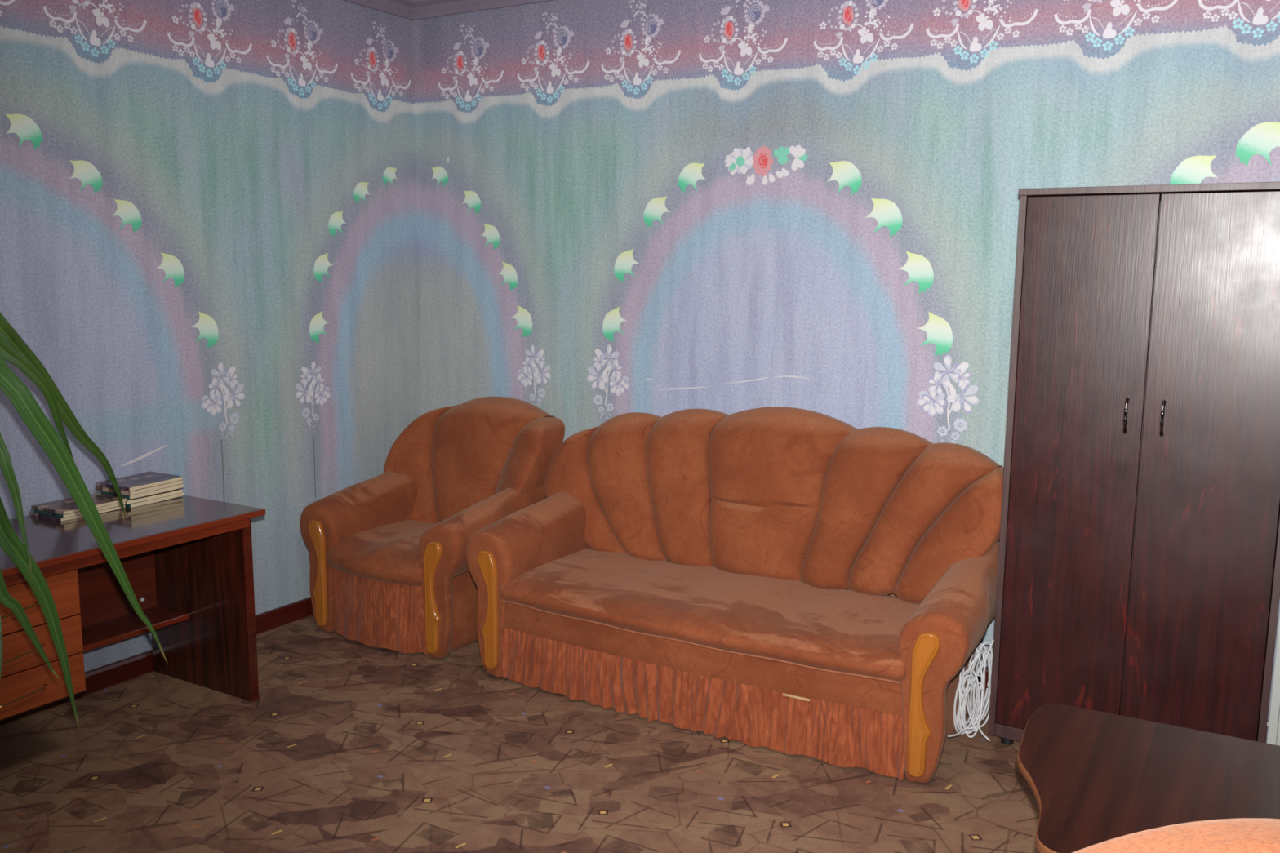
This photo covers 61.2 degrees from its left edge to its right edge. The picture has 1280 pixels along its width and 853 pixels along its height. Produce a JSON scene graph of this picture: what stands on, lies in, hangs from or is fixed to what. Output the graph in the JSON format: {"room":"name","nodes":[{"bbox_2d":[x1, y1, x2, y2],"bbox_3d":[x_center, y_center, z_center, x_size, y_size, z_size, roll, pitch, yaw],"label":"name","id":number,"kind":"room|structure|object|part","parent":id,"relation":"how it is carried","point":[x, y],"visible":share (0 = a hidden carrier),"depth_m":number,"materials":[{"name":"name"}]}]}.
{"room":"living room","nodes":[
{"label":"living room","id":0,"kind":"room"},
{"bbox_2d":[0,0,421,671],"bbox_3d":[-2.611,-0.284,3.377,0.123,3.070,5.720,6,10,30],"label":"wall","id":1,"kind":"structure","parent":0,"point":[209,232],"depth_m":4.58,"materials":[{"name":"paper"}]},
{"bbox_2d":[0,596,313,724],"bbox_3d":[-2.595,1.106,3.498,0.018,0.085,5.600,6,10,30],"label":"baseboard","id":2,"kind":"structure","parent":1,"relation":"attached to","point":[116,673],"depth_m":4.40,"materials":[{"name":"red paint"}]},
{"bbox_2d":[343,0,414,20],"bbox_3d":[-2.548,-1.745,3.057,0.070,0.085,5.600,6,10,30],"label":"trim","id":3,"kind":"structure","parent":1,"relation":"attached to","point":[402,8],"depth_m":5.30,"materials":[{"name":"paint"}]},
{"bbox_2d":[0,614,1266,852],"bbox_3d":[-0.328,1.417,2.177,5.540,0.100,5.840,6,10,30],"label":"floor","id":4,"kind":"structure","parent":0,"point":[344,746],"depth_m":3.56,"materials":[{"name":"brown carpet"}]},
{"bbox_2d":[0,311,168,731],"bbox_3d":[-1.950,0.426,2.910,1.014,1.614,1.524,2,9,9],"label":"potted plant","id":5,"kind":"object","parent":4,"relation":"on","point":[13,349],"visible":1,"depth_m":2.93,"materials":[{"name":"green plant"}]},
{"bbox_2d":[0,494,265,721],"bbox_3d":[-2.090,0.752,3.646,0.634,0.750,1.557,6,10,30],"label":"desk","id":6,"kind":"object","parent":4,"relation":"on","point":[187,561],"visible":0.92,"depth_m":4.10,"materials":[{"name":"brown wood"}]},
{"bbox_3d":[-1.935,0.574,3.353,0.028,0.023,0.168,6,10,30],"label":"drawer handle","id":7,"kind":"part","parent":6,"relation":"part of","materials":[{"name":"gold metal"}]},
{"bbox_3d":[-1.936,0.714,3.374,0.028,0.023,0.168,6,10,30],"label":"drawer handle","id":8,"kind":"part","parent":6,"relation":"part of","materials":[{"name":"gold metal"}]},
{"bbox_3d":[-1.937,0.846,3.394,0.028,0.023,0.168,6,10,30],"label":"drawer handle","id":9,"kind":"part","parent":6,"relation":"part of","materials":[{"name":"gold metal"}]},
{"bbox_3d":[-1.967,0.569,3.340,0.016,0.148,0.487,6,10,30],"label":"drawer","id":10,"kind":"part","parent":6,"relation":"part of","materials":[{"name":"orange wood"}]},
{"bbox_3d":[-1.968,0.710,3.361,0.016,0.126,0.487,6,10,30],"label":"drawer","id":11,"kind":"part","parent":6,"relation":"part of","materials":[{"name":"orange wood"}]},
{"bbox_3d":[-1.969,0.841,3.381,0.016,0.130,0.487,6,10,30],"label":"drawer","id":12,"kind":"part","parent":6,"relation":"part of","materials":[{"name":"orange wood"}]},
{"bbox_2d":[29,505,124,521],"bbox_3d":[-2.085,0.310,4.018,0.192,0.013,0.252,6,10,30],"label":"magazine","id":13,"kind":"object","parent":6,"relation":"on","point":[55,518],"visible":0.37,"depth_m":3.92,"materials":[{"name":"beige paper"}]},
{"bbox_2d":[30,502,124,518],"bbox_3d":[-2.083,0.298,4.020,0.192,0.013,0.252,5,10,28],"label":"magazine","id":14,"kind":"object","parent":13,"relation":"on","point":[33,510],"visible":0.31,"depth_m":3.92,"materials":[{"name":"beige paper"}]},
{"bbox_2d":[31,493,126,515],"bbox_3d":[-2.081,0.285,4.021,0.192,0.013,0.252,5,10,29],"label":"magazine","id":15,"kind":"object","parent":14,"relation":"on","point":[65,506],"visible":0.74,"depth_m":3.99,"materials":[{"name":"grey paper"}]},
{"bbox_3d":[-2.126,0.550,4.088,0.016,0.437,0.642,6,10,30],"label":"panel","id":16,"kind":"part","parent":6,"relation":"part of","materials":[{"name":"brown wood"}]},
{"bbox_3d":[-1.847,0.446,3.460,0.024,0.039,1.445,6,10,30],"label":"rail","id":17,"kind":"part","parent":6,"relation":"part of","materials":[{"name":"brown wood"}]},
{"bbox_2d":[81,605,186,646],"bbox_3d":[-2.053,0.782,4.078,0.230,0.022,0.642,6,10,30],"label":"shelf","id":18,"kind":"object","parent":6,"relation":"attached to","point":[113,628],"depth_m":4.17,"materials":[{"name":"brown wood"}]},
{"bbox_2d":[124,491,183,507],"bbox_3d":[-1.952,0.276,4.234,0.198,0.019,0.238,5,10,28],"label":"magazine","id":19,"kind":"object","parent":6,"relation":"on","point":[158,500],"visible":0.37,"depth_m":4.17,"materials":[{"name":"beige paper"}]},
{"bbox_2d":[124,488,182,504],"bbox_3d":[-1.953,0.262,4.225,0.198,0.018,0.238,6,10,31],"label":"magazine","id":20,"kind":"object","parent":19,"relation":"on","point":[177,491],"visible":0.35,"depth_m":4.17,"materials":[{"name":"beige paper"}]},
{"bbox_2d":[96,483,183,499],"bbox_3d":[-1.952,0.243,4.231,0.198,0.020,0.238,5,10,29],"label":"magazine","id":21,"kind":"object","parent":20,"relation":"on","point":[180,486],"visible":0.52,"depth_m":4.16,"materials":[{"name":"beige paper"}]},
{"bbox_2d":[95,480,182,495],"bbox_3d":[-1.952,0.228,4.223,0.198,0.019,0.238,5,10,27],"label":"magazine","id":22,"kind":"object","parent":21,"relation":"on","point":[174,483],"visible":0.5,"depth_m":4.14,"materials":[{"name":"beige paper"}]},
{"bbox_2d":[95,471,182,491],"bbox_3d":[-1.952,0.213,4.225,0.198,0.018,0.238,5,10,28],"label":"magazine","id":23,"kind":"object","parent":22,"relation":"on","point":[148,479],"visible":0.95,"depth_m":4.21,"materials":[{"name":"grey paper"}]},
{"bbox_3d":[-1.743,0.673,4.272,0.584,0.727,0.029,6,10,30],"label":"panel","id":24,"kind":"part","parent":6,"relation":"part of","materials":[{"name":"brown wood"}]},
{"bbox_2d":[299,396,564,658],"bbox_3d":[-0.946,0.409,5.038,0.938,1.035,0.940,6,10,30],"label":"armchair","id":25,"kind":"object","parent":4,"relation":"on","point":[389,570],"visible":0.9,"depth_m":4.90,"materials":[{"name":"brown fabric"}]},
{"bbox_3d":[-1.286,0.556,5.187,0.227,0.690,0.691,6,10,30],"label":"arm","id":26,"kind":"part","parent":25,"relation":"part of"},
{"bbox_2d":[327,520,435,586],"bbox_3d":[-1.005,0.561,4.962,0.560,0.150,0.712,6,10,30],"label":"seat cushion","id":27,"kind":"object","parent":25,"relation":"on","point":[385,553],"depth_m":4.75,"materials":[{"name":"brown fabric"}]},
{"bbox_3d":[-0.670,0.724,4.959,0.085,0.400,0.810,6,10,30],"label":"panel","id":28,"kind":"part","parent":25,"relation":"part of","materials":[{"name":"orange fabric"}]},
{"bbox_3d":[-0.675,0.615,4.828,0.227,0.690,0.691,6,10,30],"label":"arm","id":29,"kind":"part","parent":25,"relation":"part of"},
{"bbox_2d":[466,406,1004,782],"bbox_3d":[0.367,0.507,4.264,2.044,1.093,0.980,6,10,30],"label":"sofa","id":30,"kind":"object","parent":4,"relation":"on","point":[787,580],"visible":0.98,"depth_m":4.15,"materials":[{"name":"brown fabric"}]},
{"bbox_3d":[-0.435,0.640,4.688,0.227,0.687,0.731,6,10,30],"label":"arm","id":31,"kind":"part","parent":30,"relation":"part of"},
{"bbox_3d":[0.170,0.830,3.966,1.670,0.150,0.101,6,10,30],"label":"rail","id":32,"kind":"part","parent":30,"relation":"part of","materials":[{"name":"orange fabric"}]},
{"bbox_2d":[498,547,919,681],"bbox_3d":[0.314,0.684,4.186,1.650,0.113,0.750,6,10,30],"label":"seat cushion","id":33,"kind":"object","parent":30,"relation":"on","point":[796,621],"depth_m":4.04,"materials":[{"name":"orange fabric"}]},
{"bbox_3d":[0.578,0.456,4.598,1.720,0.500,0.160,6,10,30],"label":"frame","id":34,"kind":"part","parent":30,"relation":"part of","materials":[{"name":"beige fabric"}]},
{"bbox_3d":[1.103,0.897,3.914,0.066,0.400,0.855,6,10,30],"label":"panel","id":35,"kind":"part","parent":30,"relation":"part of","materials":[{"name":"brown wood"}]},
{"bbox_3d":[1.111,0.800,3.779,0.227,0.667,0.731,6,10,30],"label":"arm","id":36,"kind":"part","parent":30,"relation":"part of"},
{"bbox_2d":[947,639,994,741],"bbox_3d":[1.206,0.928,3.866,0.140,0.384,0.359,5,10,27],"label":"cable bundle","id":37,"kind":"object","parent":4,"relation":"on","point":[975,703],"visible":0.95,"depth_m":3.86,"materials":[{"name":"white plastic"}]},
{"bbox_2d":[987,182,1279,745],"bbox_3d":[1.732,0.177,3.707,0.853,1.935,0.546,6,10,30],"label":"wardrobe","id":38,"kind":"object","parent":4,"relation":"on","point":[1139,566],"visible":0.88,"depth_m":3.48,"materials":[{"name":"laminate"}]},
{"bbox_3d":[1.388,0.137,3.929,0.022,1.883,0.511,6,10,30],"label":"panel","id":39,"kind":"part","parent":38,"relation":"part of","materials":[{"name":"wood"}]},
{"bbox_3d":[1.443,0.164,3.607,0.396,1.829,0.018,6,10,30],"label":"door","id":40,"kind":"part","parent":38,"relation":"part of","materials":[{"name":"laminate"}]},
{"bbox_3d":[1.561,-0.034,3.478,0.013,0.118,0.034,6,10,30],"label":"handle","id":41,"kind":"part","parent":38,"relation":"part of","materials":[{"name":"silver metal"}]},
{"bbox_3d":[1.869,0.140,3.934,0.805,1.885,0.010,6,10,30],"label":"panel","id":42,"kind":"part","parent":38,"relation":"part of","materials":[{"name":"brown wood"}]},
{"bbox_3d":[1.747,-0.770,3.576,0.853,0.022,0.519,6,10,30],"label":"panel","id":43,"kind":"part","parent":38,"relation":"part of","materials":[{"name":"wood"}]},
{"bbox_3d":[1.653,-0.025,3.424,0.013,0.118,0.034,6,10,30],"label":"handle","id":44,"kind":"part","parent":38,"relation":"part of","materials":[{"name":"silver metal"}]},
{"bbox_3d":[1.786,0.197,3.405,0.396,1.829,0.018,6,10,30],"label":"door","id":45,"kind":"part","parent":38,"relation":"part of","materials":[{"name":"laminate"}]},
{"bbox_3d":[2.095,0.206,3.513,0.022,1.883,0.511,6,10,30],"label":"panel","id":46,"kind":"part","parent":38,"relation":"part of","materials":[{"name":"wood"}]},
{"bbox_2d":[1017,703,1279,852],"bbox_3d":[1.357,1.094,2.408,1.074,0.500,0.838,6,10,30],"label":"coffee table","id":47,"kind":"object","parent":4,"relation":"on","point":[1094,777],"visible":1,"depth_m":2.54,"materials":[{"name":"brown wood"}]},
{"bbox_2d":[1072,817,1279,852],"bbox_3d":[0.679,1.041,0.923,0.938,1.035,0.940,0,9,0],"label":"armchair","id":48,"kind":"object","parent":4,"relation":"on","point":[1243,835],"visible":1,"depth_m":1.27,"materials":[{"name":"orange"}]},
{"bbox_2d":[413,0,1279,742],"bbox_3d":[1.200,-0.398,4.357,5.420,3.070,0.123,6,10,30],"label":"wall","id":49,"kind":"structure","parent":0,"point":[661,208],"depth_m":4.57,"materials":[{"name":"paper"}]},
{"bbox_2d":[413,0,553,19],"bbox_3d":[1.114,-1.867,4.087,5.300,0.085,0.070,6,10,30],"label":"trim","id":50,"kind":"structure","parent":49,"relation":"attached to","point":[422,9],"depth_m":5.29,"materials":[{"name":"paint"}]},
{"bbox_2d":[979,666,1268,743],"bbox_3d":[0.541,0.928,4.867,3.957,0.085,0.018,6,10,30],"label":"baseboard","id":51,"kind":"structure","parent":49,"relation":"attached to","point":[986,667],"depth_m":4.35,"materials":[{"name":"red paint"}]},
{"bbox_2d":[1266,613,1279,746],"bbox_3d":[2.684,0.165,3.492,0.983,2.040,0.114,6,10,30],"label":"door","id":52,"kind":"structure","parent":49,"relation":"in","point":[1273,729],"depth_m":3.84,"materials":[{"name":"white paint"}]}
]}

